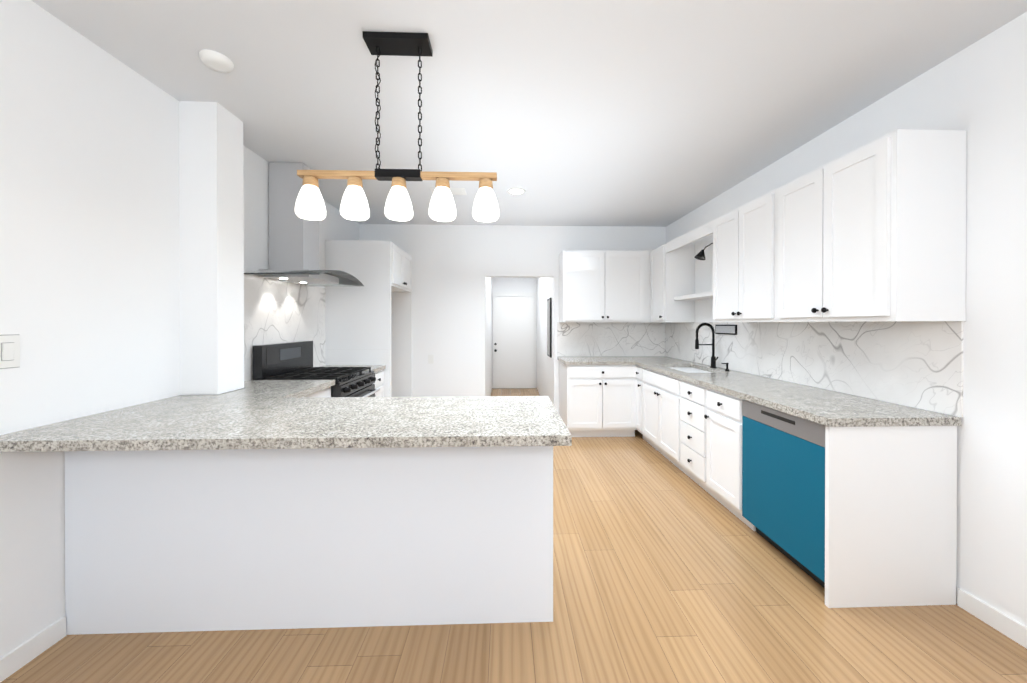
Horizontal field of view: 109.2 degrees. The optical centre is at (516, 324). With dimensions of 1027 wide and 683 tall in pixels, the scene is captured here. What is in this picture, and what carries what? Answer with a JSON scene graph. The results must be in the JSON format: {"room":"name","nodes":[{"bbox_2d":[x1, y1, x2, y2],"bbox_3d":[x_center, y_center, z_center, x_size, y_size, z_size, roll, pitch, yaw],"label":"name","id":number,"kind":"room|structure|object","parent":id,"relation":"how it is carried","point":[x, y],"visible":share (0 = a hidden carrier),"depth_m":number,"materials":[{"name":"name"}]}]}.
{"room":"kitchen","nodes":[
{"label":"kitchen","id":0,"kind":"room"},
{"bbox_2d":[0,0,358,657],"bbox_3d":[-2.053,0.019,1.535,0.120,2.700,6.940,0,0,-2],"label":"wall","id":1,"kind":"structure","parent":0,"point":[89,238],"depth_m":1.64,"materials":[{"name":"white paint"}]},
{"bbox_2d":[0,334,19,368],"bbox_3d":[-1.982,0.105,1.373,0.012,0.132,0.176,0,0,-2],"label":"switch plate","id":2,"kind":"object","parent":1,"relation":"attached to","point":[9,351],"visible":1,"depth_m":1.43,"materials":[{"name":"white plastic"}]},
{"bbox_2d":[0,616,65,682],"bbox_3d":[-1.933,1.334,-0.100,0.013,0.085,3.412,0,0,-2],"label":"baseboard","id":3,"kind":"structure","parent":1,"relation":"attached to","point":[23,654],"depth_m":1.49,"materials":[{"name":"white wood"}]},
{"bbox_2d":[244,274,325,380],"bbox_3d":[-2.042,0.037,3.171,0.010,0.850,1.530,0,0,-2],"label":"backsplash","id":4,"kind":"structure","parent":1,"relation":"attached to","point":[277,311],"depth_m":3.16,"materials":[{"name":"stone"}]},
{"bbox_2d":[244,162,363,285],"bbox_3d":[-1.761,-0.855,3.142,0.549,0.959,0.880,0,0,-2],"label":"range hood","id":5,"kind":"object","parent":1,"relation":"attached to","point":[293,247],"visible":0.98,"depth_m":3.00,"materials":[{"name":"silver metal"}]},
{"bbox_2d":[485,277,492,395],"bbox_3d":[-0.537,0.127,6.433,0.120,2.440,2.750,0,0,-2],"label":"wall","id":6,"kind":"structure","parent":0,"point":[488,280],"depth_m":6.01,"materials":[{"name":"white paint"}]},
{"bbox_2d":[359,224,665,412],"bbox_3d":[-0.027,0.004,5.014,4.160,2.700,0.120,0,0,-2],"label":"wall","id":7,"kind":"structure","parent":0,"point":[453,266],"depth_m":4.93,"materials":[{"name":"white paint"}]},
{"bbox_2d":[428,355,433,363],"bbox_3d":[-1.157,0.464,4.914,0.075,0.120,0.008,0,0,-2],"label":"electrical outlet plate","id":8,"kind":"object","parent":7,"relation":"attached to","point":[430,359],"visible":1,"depth_m":4.91,"materials":[{"name":"white plastic"}]},
{"bbox_2d":[559,250,646,321],"bbox_3d":[1.113,-0.488,4.803,1.060,0.915,0.366,0,0,-2],"label":"upper cabinet","id":9,"kind":"object","parent":7,"relation":"attached to","point":[595,285],"depth_m":4.63,"materials":[{"name":"white paint"}]},
{"bbox_2d":[557,322,664,355],"bbox_3d":[1.305,0.201,4.993,1.500,0.464,0.010,0,0,-2],"label":"backsplash","id":10,"kind":"structure","parent":7,"relation":"attached to","point":[610,338],"depth_m":4.99,"materials":[{"name":"stone"}]},
{"bbox_2d":[1,388,1026,682],"bbox_3d":[0.040,1.413,2.986,4.400,0.100,9.690,0,0,-2],"label":"floor","id":11,"kind":"structure","parent":0,"point":[665,570],"depth_m":1.61,"materials":[{"name":"brown wood"}]},
{"bbox_2d":[88,452,227,619],"bbox_3d":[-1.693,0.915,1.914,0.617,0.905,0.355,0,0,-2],"label":"peninsula panel","id":12,"kind":"object","parent":11,"relation":"on","point":[158,521],"depth_m":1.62,"materials":[{"name":"white paint"}]},
{"bbox_2d":[208,384,334,395],"bbox_3d":[-1.712,0.912,2.596,0.609,0.905,0.350,0,0,-2],"label":"base cabinet","id":13,"kind":"object","parent":11,"relation":"on","point":[327,391],"depth_m":2.66,"materials":[{"name":"white paint"}]},
{"bbox_2d":[220,380,334,395],"bbox_3d":[-1.693,0.440,2.481,0.639,0.039,0.581,0,0,-2],"label":"countertop","id":14,"kind":"structure","parent":13,"relation":"on","point":[251,387],"depth_m":2.44,"materials":[{"name":"grey stone"}]},
{"bbox_2d":[179,101,243,394],"bbox_3d":[-1.908,-0.458,2.294,0.220,1.753,0.222,0,0,-2],"label":"column","id":15,"kind":"structure","parent":14,"relation":"on","point":[211,220],"depth_m":2.19,"materials":[{"name":"white paint"}]},
{"bbox_2d":[228,448,343,615],"bbox_3d":[-1.148,0.915,1.932,0.586,0.905,0.355,0,0,-2],"label":"base cabinet","id":16,"kind":"object","parent":11,"relation":"on","point":[270,504],"depth_m":1.64,"materials":[{"name":"white paint"}]},
{"bbox_2d":[253,341,379,396],"bbox_3d":[-1.656,0.759,3.152,0.720,1.205,0.744,0,0,-2],"label":"range","id":17,"kind":"object","parent":11,"relation":"on","point":[287,361],"visible":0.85,"depth_m":3.04,"materials":[{"name":"black metal"}]},
{"bbox_2d":[321,365,385,396],"bbox_3d":[-1.725,0.899,3.739,0.659,0.920,0.424,0,0,-2],"label":"base cabinet","id":18,"kind":"object","parent":11,"relation":"on","point":[379,373],"visible":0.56,"depth_m":3.83,"materials":[{"name":"white paint"}]},
{"bbox_2d":[325,240,411,396],"bbox_3d":[-1.714,0.221,4.424,0.742,2.270,0.942,0,0,-2],"label":"surround","id":19,"kind":"object","parent":11,"relation":"on","point":[369,322],"visible":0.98,"depth_m":3.96,"materials":[{"name":"white paint"}]},
{"bbox_2d":[344,448,551,611],"bbox_3d":[-0.409,0.914,1.957,1.136,0.905,0.355,0,0,-2],"label":"peninsula panel","id":20,"kind":"object","parent":11,"relation":"on","point":[426,529],"depth_m":1.66,"materials":[{"name":"white paint"}]},
{"bbox_2d":[0,396,571,451],"bbox_3d":[-0.900,0.443,1.791,2.196,0.039,0.851,0,0,-2],"label":"countertop","id":21,"kind":"structure","parent":20,"relation":"on","point":[176,423],"depth_m":1.55,"materials":[{"name":"grey stone"}]},
{"bbox_2d":[559,360,632,436],"bbox_3d":[1.008,0.915,4.624,0.837,0.880,0.711,0,0,-2],"label":"base cabinet","id":22,"kind":"object","parent":11,"relation":"on","point":[596,400],"depth_m":4.33,"materials":[{"name":"white paint"}]},
{"bbox_2d":[557,356,676,363],"bbox_3d":[1.310,0.455,4.656,1.488,0.040,0.663,0,0,-2],"label":"countertop","id":23,"kind":"structure","parent":22,"relation":"on","point":[584,359],"depth_m":4.56,"materials":[{"name":"grey stone"}]},
{"bbox_2d":[633,364,644,439],"bbox_3d":[1.718,0.917,4.221,0.701,0.880,0.288,0,0,-2],"label":"base cabinet","id":24,"kind":"object","parent":11,"relation":"on","point":[638,372],"depth_m":4.25,"materials":[{"name":"white paint"}]},
{"bbox_2d":[645,368,672,462],"bbox_3d":[1.760,0.919,3.745,0.648,0.880,0.958,0,0,-2],"label":"base cabinet","id":25,"kind":"object","parent":11,"relation":"on","point":[658,385],"depth_m":3.67,"materials":[{"name":"white paint"}]},
{"bbox_2d":[673,376,700,486],"bbox_3d":[1.783,0.922,3.057,0.648,0.880,0.566,0,0,-2],"label":"base cabinet","id":26,"kind":"object","parent":11,"relation":"on","point":[686,394],"depth_m":3.13,"materials":[{"name":"white paint"}]},
{"bbox_2d":[701,384,728,509],"bbox_3d":[1.797,0.924,2.635,0.648,0.880,0.423,0,0,-2],"label":"base cabinet","id":27,"kind":"object","parent":11,"relation":"on","point":[714,402],"depth_m":2.71,"materials":[{"name":"white paint"}]},
{"bbox_2d":[729,392,956,607],"bbox_3d":[1.814,0.927,2.130,0.648,0.880,0.720,0,0,-2],"label":"base cabinet","id":28,"kind":"object","parent":11,"relation":"on","point":[844,500],"depth_m":1.78,"materials":[{"name":"white paint"}]},
{"bbox_2d":[637,360,960,427],"bbox_3d":[1.778,0.462,3.046,0.658,0.040,2.587,0,0,-2],"label":"countertop","id":29,"kind":"structure","parent":28,"relation":"on","point":[835,409],"depth_m":2.12,"materials":[{"name":"grey stone"}]},
{"bbox_2d":[665,364,708,371],"bbox_3d":[1.760,0.576,3.715,0.417,0.218,0.732,0,0,-2],"label":"sink","id":30,"kind":"object","parent":29,"relation":"in","point":[680,367],"depth_m":3.98,"materials":[{"name":"silver metal"}]},
{"bbox_2d":[695,323,717,367],"bbox_3d":[1.929,0.209,3.684,0.219,0.460,0.128,0,0,-2],"label":"faucet","id":31,"kind":"object","parent":29,"relation":"on","point":[713,359],"visible":1,"depth_m":3.71,"materials":[{"name":"black metal"}]},
{"bbox_2d":[493,277,535,296],"bbox_3d":[-0.041,0.121,7.765,0.900,2.440,0.120,0,0,-2],"label":"wall","id":32,"kind":"structure","parent":0,"point":[500,284],"depth_m":7.70,"materials":[{"name":"white paint"}]},
{"bbox_2d":[492,292,535,387],"bbox_3d":[-0.047,0.332,7.652,0.932,2.020,0.103,0,0,-2],"label":"hall door","id":33,"kind":"structure","parent":32,"relation":"in","point":[513,339],"depth_m":7.66,"materials":[{"name":"white paint"}]},
{"bbox_2d":[31,0,1026,226],"bbox_3d":[0.086,-1.381,1.599,4.400,0.100,6.940,0,0,-2],"label":"ceiling","id":34,"kind":"structure","parent":0,"point":[649,113],"depth_m":1.99,"materials":[{"name":"white paint"}]},
{"bbox_2d":[199,49,233,72],"bbox_3d":[-1.505,-1.315,1.831,0.136,0.034,0.136,0,0,-2],"label":"smoke detector","id":35,"kind":"object","parent":34,"relation":"attached to","point":[216,61],"visible":0.96,"depth_m":1.81,"materials":[{"name":"white plastic"}]},
{"bbox_2d":[295,31,498,221],"bbox_3d":[-0.554,-0.915,1.715,0.945,0.831,0.128,0,0,-2],"label":"pendant light","id":36,"kind":"object","parent":34,"relation":"hanging from","point":[310,205],"visible":1,"depth_m":1.69,"materials":[{"name":"white glass"}]},
{"bbox_2d":[430,187,465,194],"bbox_3d":[-0.683,-1.333,3.655,0.340,0.012,0.180,0,0,-2],"label":"ceiling vent","id":37,"kind":"object","parent":34,"relation":"in","point":[458,191],"visible":0.48,"depth_m":3.64,"materials":[{"name":"white plastic"}]},
{"bbox_2d":[507,188,525,194],"bbox_3d":[-0.002,-1.335,3.658,0.190,0.010,0.190,0,0,-2],"label":"recessed light","id":38,"kind":"object","parent":34,"relation":"in","point":[516,191],"visible":1,"depth_m":3.65,"materials":[{"name":"white plastic"}]},
{"bbox_2d":[536,278,552,402],"bbox_3d":[0.523,0.127,6.468,0.120,2.440,2.750,0,0,-2],"label":"wall","id":39,"kind":"structure","parent":0,"point":[542,288],"depth_m":6.33,"materials":[{"name":"white paint"}]},
{"bbox_2d":[547,298,551,357],"bbox_3d":[0.485,0.042,5.421,0.024,0.860,0.380,0,0,-2],"label":"picture frame","id":40,"kind":"object","parent":39,"relation":"attached to","point":[549,327],"visible":1,"depth_m":5.29,"materials":[{"name":"black metal"}]},
{"bbox_2d":[666,12,1026,626],"bbox_3d":[2.224,0.019,1.676,0.120,2.700,6.940,0,0,-2],"label":"wall","id":41,"kind":"structure","parent":0,"point":[977,90],"depth_m":1.68,"materials":[{"name":"white paint"}]},
{"bbox_2d":[647,241,694,321],"bbox_3d":[1.887,-0.487,4.453,0.365,0.915,0.425,0,0,-2],"label":"upper cabinet","id":42,"kind":"object","parent":41,"relation":"attached to","point":[670,266],"depth_m":4.24,"materials":[{"name":"white paint"}]},
{"bbox_2d":[694,243,712,259],"bbox_3d":[1.955,-0.754,3.715,0.282,0.193,0.107,0,0,-2],"label":"sconce","id":43,"kind":"object","parent":41,"relation":"attached to","point":[700,255],"visible":0.75,"depth_m":3.70,"materials":[{"name":"black metal"}]},
{"bbox_2d":[707,192,770,321],"bbox_3d":[1.938,-0.480,2.892,0.365,0.915,0.765,0,0,-2],"label":"upper cabinet","id":44,"kind":"object","parent":41,"relation":"attached to","point":[741,292],"depth_m":2.83,"materials":[{"name":"white paint"}]},
{"bbox_2d":[665,321,963,416],"bbox_3d":[2.103,0.208,3.388,0.010,0.464,3.249,0,0,-2],"label":"backsplash","id":45,"kind":"structure","parent":41,"relation":"attached to","point":[917,364],"depth_m":2.32,"materials":[{"name":"stone"}]},
{"bbox_2d":[715,325,736,334],"bbox_3d":[2.081,0.047,3.633,0.016,0.095,0.340,0,0,-2],"label":"paper towel holder","id":46,"kind":"object","parent":45,"relation":"attached to","point":[726,329],"visible":0.96,"depth_m":3.60,"materials":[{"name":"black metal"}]},
{"bbox_2d":[771,129,966,321],"bbox_3d":[1.964,-0.476,2.127,0.365,0.915,0.765,0,0,-2],"label":"upper cabinet","id":47,"kind":"object","parent":41,"relation":"attached to","point":[874,231],"depth_m":1.81,"materials":[{"name":"white paint"}]},
{"bbox_2d":[957,588,1026,648],"bbox_3d":[2.212,1.334,0.055,0.013,0.085,3.448,0,0,-2],"label":"baseboard","id":48,"kind":"structure","parent":41,"relation":"attached to","point":[1005,624],"depth_m":1.65,"materials":[{"name":"white wood"}]}
]}

